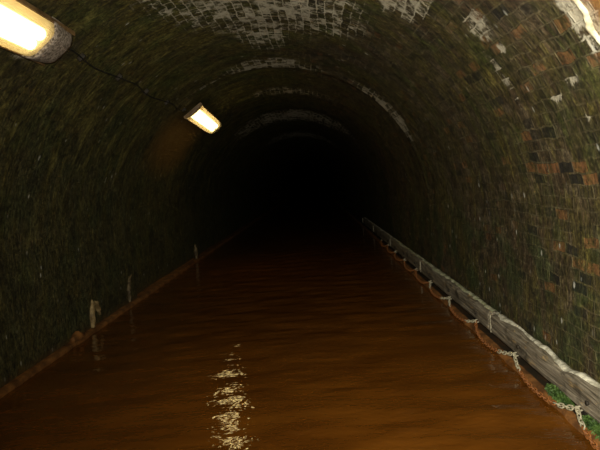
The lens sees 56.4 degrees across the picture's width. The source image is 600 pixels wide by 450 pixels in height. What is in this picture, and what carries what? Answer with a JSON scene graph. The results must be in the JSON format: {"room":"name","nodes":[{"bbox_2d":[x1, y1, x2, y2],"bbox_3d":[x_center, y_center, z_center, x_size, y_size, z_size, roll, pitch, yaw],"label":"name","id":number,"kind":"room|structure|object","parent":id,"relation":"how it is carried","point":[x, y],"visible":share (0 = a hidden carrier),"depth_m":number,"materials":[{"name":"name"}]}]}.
{"room":"underground passage","nodes":[
{"label":"underground passage","id":0,"kind":"room"},
{"bbox_2d":[0,140,289,387],"bbox_3d":[-1.867,-1.387,28.033,0.371,2.346,64.000,-4,4,2],"label":"wall","id":1,"kind":"structure","parent":0,"point":[75,225],"depth_m":6.48,"materials":[{"name":"brick"}]},
{"bbox_2d":[90,300,100,327],"bbox_3d":[-2.412,1.023,6.583,0.089,0.321,0.292,-4,4,2],"label":"drip","id":2,"kind":"object","parent":1,"relation":"attached to","point":[94,304],"visible":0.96,"depth_m":6.49,"materials":[{"name":"beige stone"}]},
{"bbox_2d":[127,274,131,301],"bbox_3d":[-2.383,0.883,7.851,0.069,0.372,0.211,-4,4,2],"label":"drip","id":3,"kind":"object","parent":1,"relation":"attached to","point":[130,276],"visible":1,"depth_m":7.78,"materials":[{"name":"grey stone"}]},
{"bbox_2d":[0,198,288,398],"bbox_3d":[-1.913,-0.324,26.981,0.190,0.199,61.535,-4,4,2],"label":"trim","id":4,"kind":"structure","parent":1,"relation":"attached to","point":[19,380],"depth_m":7.12,"materials":[{"name":"orange stone"}]},
{"bbox_2d":[69,331,84,342],"bbox_3d":[-2.398,1.196,6.018,0.114,0.118,0.278,-4,4,2],"label":"lump","id":5,"kind":"object","parent":4,"relation":"on","point":[77,335],"visible":0.99,"depth_m":5.97,"materials":[{"name":"stone"}]},
{"bbox_2d":[193,244,197,258],"bbox_3d":[-2.273,0.581,12.193,0.096,0.320,0.092,-4,4,2],"label":"drip","id":6,"kind":"object","parent":1,"relation":"attached to","point":[195,251],"visible":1,"depth_m":12.17,"materials":[{"name":"grey stone"}]},
{"bbox_2d":[0,195,595,449],"bbox_3d":[0.231,-0.521,26.869,4.800,0.020,61.450,-4,4,2],"label":"water","id":7,"kind":"structure","parent":0,"point":[300,330],"depth_m":4.74,"materials":[{"name":"orange liquid"}]},
{"bbox_2d":[0,0,599,177],"bbox_3d":[0.081,-3.268,27.836,3.978,1.249,64.001,-4,4,2],"label":"ceiling","id":8,"kind":"structure","parent":0,"point":[328,85],"depth_m":5.56,"materials":[{"name":"brick"}]},
{"bbox_2d":[0,0,74,65],"bbox_3d":[-1.856,-1.243,3.146,0.304,0.272,2.173,-4,4,2],"label":"lamp","id":9,"kind":"object","parent":8,"relation":"attached to","point":[26,31],"visible":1,"depth_m":3.70,"materials":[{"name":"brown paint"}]},
{"bbox_2d":[0,0,54,55],"bbox_3d":[-1.821,-1.197,3.007,0.310,0.064,1.850,-43,2,4],"label":"diffuser","id":10,"kind":"object","parent":9,"relation":"attached to","point":[23,32],"depth_m":3.61,"materials":[{"name":"white plastic"}]},
{"bbox_2d":[69,48,188,111],"bbox_3d":[-1.775,-1.583,6.693,0.112,0.133,5.302,-4,4,1],"label":"power cable","id":11,"kind":"object","parent":8,"relation":"attached to","point":[82,56],"visible":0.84,"depth_m":5.54,"materials":[{"name":"black rubber"}]},
{"bbox_2d":[184,102,220,133],"bbox_3d":[-1.684,-1.851,9.879,0.305,0.297,2.206,-4,4,0],"label":"lamp","id":12,"kind":"object","parent":8,"relation":"attached to","point":[200,116],"visible":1,"depth_m":9.43,"materials":[{"name":"brown paint"}]},
{"bbox_2d":[571,0,599,44],"bbox_3d":[1.303,-0.885,2.510,0.300,0.472,0.080,-4,4,2],"label":"flowstone","id":13,"kind":"object","parent":8,"relation":"attached to","point":[589,27],"visible":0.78,"depth_m":2.50,"materials":[{"name":"white stone"}]},
{"bbox_2d":[327,52,599,382],"bbox_3d":[2.271,-1.677,27.907,0.364,2.348,64.000,-4,4,2],"label":"wall","id":14,"kind":"structure","parent":0,"point":[501,196],"depth_m":4.34,"materials":[{"name":"brick"}]},
{"bbox_2d":[329,195,599,447],"bbox_3d":[2.363,-0.618,26.851,0.335,0.189,61.535,-4,4,2],"label":"trim","id":15,"kind":"structure","parent":14,"relation":"attached to","point":[537,380],"depth_m":4.96,"materials":[{"name":"orange stone"}]},
{"bbox_2d":[362,217,374,231],"bbox_3d":[2.036,-0.016,16.574,0.105,0.240,3.260,-4,4,2],"label":"rail","id":16,"kind":"object","parent":15,"relation":"on","point":[368,223],"visible":0.92,"depth_m":16.45,"materials":[{"name":"wood"}]},
{"bbox_2d":[373,225,393,244],"bbox_3d":[1.954,0.243,13.285,0.105,0.240,3.260,-4,4,2],"label":"rail","id":17,"kind":"object","parent":15,"relation":"on","point":[382,234],"visible":0.95,"depth_m":13.00,"materials":[{"name":"wood"}]},
{"bbox_2d":[390,238,424,270],"bbox_3d":[1.872,0.501,9.996,0.105,0.240,3.260,-4,4,2],"label":"rail","id":18,"kind":"object","parent":15,"relation":"on","point":[407,253],"visible":0.99,"depth_m":9.60,"materials":[{"name":"wood"}]},
{"bbox_2d":[394,251,404,260],"bbox_3d":[1.802,0.587,10.229,0.105,0.105,1.110,-4,4,0],"label":"chain","id":19,"kind":"object","parent":18,"relation":"hanging from","point":[395,251],"visible":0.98,"depth_m":10.18,"materials":[{"name":"metal"}]},
{"bbox_2d":[403,259,417,271],"bbox_3d":[1.774,0.674,9.133,0.108,0.106,1.110,-4,4,0],"label":"chain","id":20,"kind":"object","parent":18,"relation":"hanging from","point":[406,268],"visible":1,"depth_m":9.11,"materials":[{"name":"metal"}]},
{"bbox_2d":[420,260,497,330],"bbox_3d":[1.790,0.760,6.703,0.105,0.240,3.270,-4,4,2],"label":"rail","id":21,"kind":"object","parent":15,"relation":"on","point":[475,306],"visible":0.99,"depth_m":6.10,"materials":[{"name":"wood"}]},
{"bbox_2d":[415,269,432,283],"bbox_3d":[1.746,0.758,8.064,0.107,0.106,1.065,-4,4,0],"label":"chain","id":22,"kind":"object","parent":21,"relation":"hanging from","point":[417,278],"visible":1,"depth_m":8.02,"materials":[{"name":"metal"}]},
{"bbox_2d":[429,282,451,299],"bbox_3d":[1.721,0.840,7.018,0.105,0.105,1.066,-4,4,0],"label":"chain","id":23,"kind":"object","parent":21,"relation":"hanging from","point":[430,289],"visible":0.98,"depth_m":6.96,"materials":[{"name":"metal"}]},
{"bbox_2d":[448,296,478,322],"bbox_3d":[1.698,0.922,5.973,0.111,0.105,1.107,-4,4,0],"label":"chain","id":24,"kind":"object","parent":21,"relation":"hanging from","point":[449,299],"visible":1,"depth_m":5.91,"materials":[{"name":"metal"}]},
{"bbox_2d":[489,312,599,423],"bbox_3d":[1.707,1.020,3.394,0.105,0.240,3.290,-4,4,2],"label":"rail","id":25,"kind":"object","parent":15,"relation":"on","point":[582,389],"visible":0.98,"depth_m":3.79,"materials":[{"name":"wood"}]},
{"bbox_2d":[474,320,518,356],"bbox_3d":[1.669,1.006,4.905,0.105,0.105,1.066,-4,4,0],"label":"chain","id":26,"kind":"object","parent":25,"relation":"hanging from","point":[476,326],"visible":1,"depth_m":4.81,"materials":[{"name":"metal"}]},
{"bbox_2d":[513,353,582,411],"bbox_3d":[1.641,1.088,3.858,0.107,0.104,1.065,-4,4,0],"label":"chain","id":27,"kind":"object","parent":25,"relation":"hanging from","point":[525,379],"visible":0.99,"depth_m":3.72,"materials":[{"name":"metal"}]},
{"bbox_2d":[575,406,599,449],"bbox_3d":[1.618,1.171,2.803,0.108,0.105,1.107,-4,4,0],"label":"chain","id":28,"kind":"object","parent":25,"relation":"hanging from","point":[579,418],"visible":1,"depth_m":3.14,"materials":[{"name":"metal"}]},
{"bbox_2d":[544,383,574,408],"bbox_3d":[1.671,1.105,3.599,0.097,0.105,0.368,-4,4,2],"label":"clump","id":29,"kind":"object","parent":15,"relation":"on","point":[559,396],"visible":0.84,"depth_m":3.58,"materials":[{"name":"green plant"}]},
{"bbox_2d":[580,415,599,440],"bbox_3d":[1.658,1.140,3.136,0.097,0.102,0.302,-4,4,2],"label":"clump","id":30,"kind":"object","parent":15,"relation":"on","point":[593,425],"visible":0.94,"depth_m":3.13,"materials":[{"name":"green plant"}]}
]}

